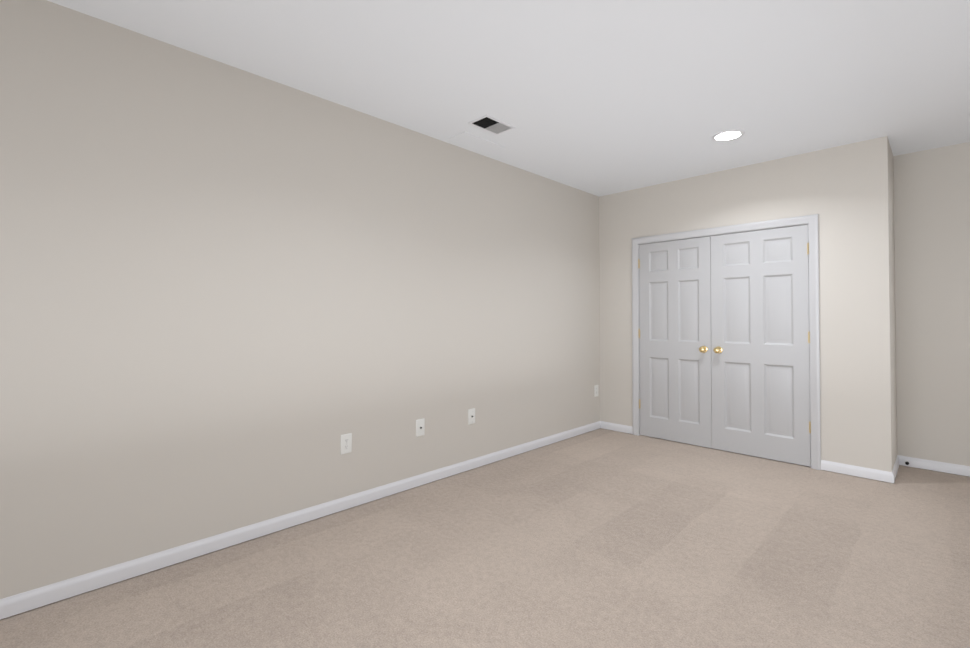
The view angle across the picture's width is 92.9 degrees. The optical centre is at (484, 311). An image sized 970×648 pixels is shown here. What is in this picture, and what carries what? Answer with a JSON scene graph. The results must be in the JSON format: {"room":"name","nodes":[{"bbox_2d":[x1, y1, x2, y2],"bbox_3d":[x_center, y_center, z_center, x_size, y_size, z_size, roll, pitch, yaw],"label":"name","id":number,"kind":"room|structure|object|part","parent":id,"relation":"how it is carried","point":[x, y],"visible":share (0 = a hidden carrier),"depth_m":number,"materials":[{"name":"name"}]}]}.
{"room":"empty carpeted room","nodes":[
{"label":"empty carpeted room","id":0,"kind":"room"},
{"bbox_2d":[0,0,599,598],"bbox_3d":[-0.931,-0.031,2.957,0.120,2.550,7.540,-1,-1,45],"label":"wall","id":1,"kind":"structure","parent":0,"point":[232,298],"depth_m":2.46,"materials":[{"name":"grey paint"}]},
{"bbox_2d":[0,421,599,619],"bbox_3d":[-1.093,1.198,2.680,0.013,0.075,6.705,-1,-1,45],"label":"baseboard","id":2,"kind":"structure","parent":1,"relation":"attached to","point":[42,596],"depth_m":2.44,"materials":[{"name":"white paint"}]},
{"bbox_2d":[341,433,351,454],"bbox_3d":[-0.874,0.833,2.910,0.007,0.122,0.076,-1,-1,45],"label":"duplex electrical outlet","id":3,"kind":"object","parent":1,"relation":"attached to","point":[346,443],"visible":1,"depth_m":2.91,"materials":[{"name":"white plastic"}]},
{"bbox_2d":[416,418,424,436],"bbox_3d":[-0.462,0.834,3.320,0.015,0.122,0.076,-1,-1,45],"label":"outlet","id":4,"kind":"object","parent":1,"relation":"attached to","point":[420,427],"visible":1,"depth_m":3.32,"materials":[{"name":"white plastic"}]},
{"bbox_2d":[468,408,474,424],"bbox_3d":[-0.102,0.835,3.683,0.015,0.122,0.076,-1,-1,45],"label":"outlet","id":5,"kind":"object","parent":1,"relation":"attached to","point":[471,416],"visible":1,"depth_m":3.68,"materials":[{"name":"white plastic"}]},
{"bbox_2d":[594,385,597,396],"bbox_3d":[1.213,0.857,5.012,0.007,0.122,0.076,-1,-1,45],"label":"duplex electrical outlet","id":6,"kind":"object","parent":1,"relation":"attached to","point":[595,390],"visible":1,"depth_m":5.00,"materials":[{"name":"white plastic"}]},
{"bbox_2d":[0,428,969,647],"bbox_3d":[0.957,1.266,1.063,5.440,0.100,7.540,-1,-1,45],"label":"floor","id":7,"kind":"structure","parent":0,"point":[601,538],"depth_m":2.21,"materials":[{"name":"carpet"}]},
{"bbox_2d":[47,0,969,196],"bbox_3d":[0.957,-1.394,1.103,5.440,0.120,7.540,-1,-1,45],"label":"ceiling","id":8,"kind":"structure","parent":0,"point":[599,98],"depth_m":2.49,"materials":[{"name":"white paint"}]},
{"bbox_2d":[468,115,515,134],"bbox_3d":[0.049,-1.299,3.218,0.185,0.006,0.293,-1,-1,45],"label":"ceiling vent","id":9,"kind":"object","parent":8,"relation":"in","point":[490,124],"visible":1,"depth_m":3.21,"materials":[{"name":"metal"}]},
{"bbox_2d":[712,129,744,141],"bbox_3d":[1.788,-1.296,3.397,0.216,0.008,0.216,-1,-1,45],"label":"recessed light","id":10,"kind":"object","parent":8,"relation":"in","point":[728,135],"visible":1,"depth_m":3.39,"materials":[{"name":"white paint"}]},
{"bbox_2d":[599,136,896,482],"bbox_3d":[2.327,-0.009,4.446,2.405,2.550,0.595,-1,-1,45],"label":"wall","id":11,"kind":"structure","parent":0,"point":[845,193],"depth_m":3.65,"materials":[{"name":"grey paint"}]},
{"bbox_2d":[600,421,632,433],"bbox_3d":[1.408,1.231,4.912,0.358,0.075,0.013,-1,-1,45],"label":"baseboard","id":12,"kind":"structure","parent":11,"relation":"attached to","point":[605,425],"depth_m":4.91,"materials":[{"name":"white paint"}]},
{"bbox_2d":[639,236,711,447],"bbox_3d":[1.831,0.281,4.501,0.698,1.959,0.102,-1,-1,45],"label":"closet door leaf","id":13,"kind":"structure","parent":11,"relation":"in","point":[675,335],"depth_m":4.49,"materials":[{"name":"grey paint"}]},
{"bbox_3d":[2.021,0.349,4.286,0.067,0.067,0.068,-1,-1,45],"label":"closet door knob","id":14,"kind":"part","parent":13,"relation":"part of","materials":[{"name":"gold metal"}]},
{"bbox_2d":[632,214,820,469],"bbox_3d":[2.141,0.245,4.279,1.595,2.038,0.140,-1,-1,45],"label":"door frame","id":15,"kind":"structure","parent":11,"relation":"attached to","point":[812,220],"depth_m":3.80,"materials":[{"name":"grey paint"}]},
{"bbox_2d":[711,225,810,466],"bbox_3d":[2.347,0.273,3.989,0.752,1.959,0.102,-1,-1,45],"label":"closet door leaf","id":16,"kind":"structure","parent":11,"relation":"in","point":[760,366],"depth_m":3.97,"materials":[{"name":"grey paint"}]},
{"bbox_3d":[2.113,0.348,4.195,0.067,0.067,0.068,-1,-1,45],"label":"closet door knob","id":17,"kind":"part","parent":16,"relation":"part of","materials":[{"name":"gold metal"}]},
{"bbox_2d":[821,460,895,482],"bbox_3d":[2.815,1.210,3.515,0.417,0.075,0.013,-1,-1,45],"label":"baseboard","id":18,"kind":"structure","parent":11,"relation":"attached to","point":[869,473],"depth_m":3.49,"materials":[{"name":"white paint"}]},
{"bbox_2d":[893,455,903,474],"bbox_3d":[3.167,1.211,3.557,0.013,0.075,0.568,-1,-1,45],"label":"baseboard","id":19,"kind":"structure","parent":11,"relation":"attached to","point":[900,459],"depth_m":3.73,"materials":[{"name":"white paint"}]},
{"bbox_2d":[893,142,969,476],"bbox_3d":[3.571,-0.020,3.716,5.200,2.550,0.120,-1,-1,45],"label":"wall","id":20,"kind":"structure","parent":0,"point":[932,239],"depth_m":3.65,"materials":[{"name":"grey paint"}]},
{"bbox_2d":[904,456,969,476],"bbox_3d":[4.363,1.200,2.816,2.755,0.075,0.013,-1,-1,45],"label":"baseboard","id":21,"kind":"structure","parent":20,"relation":"attached to","point":[951,468],"depth_m":3.61,"materials":[{"name":"white paint"}]}
]}

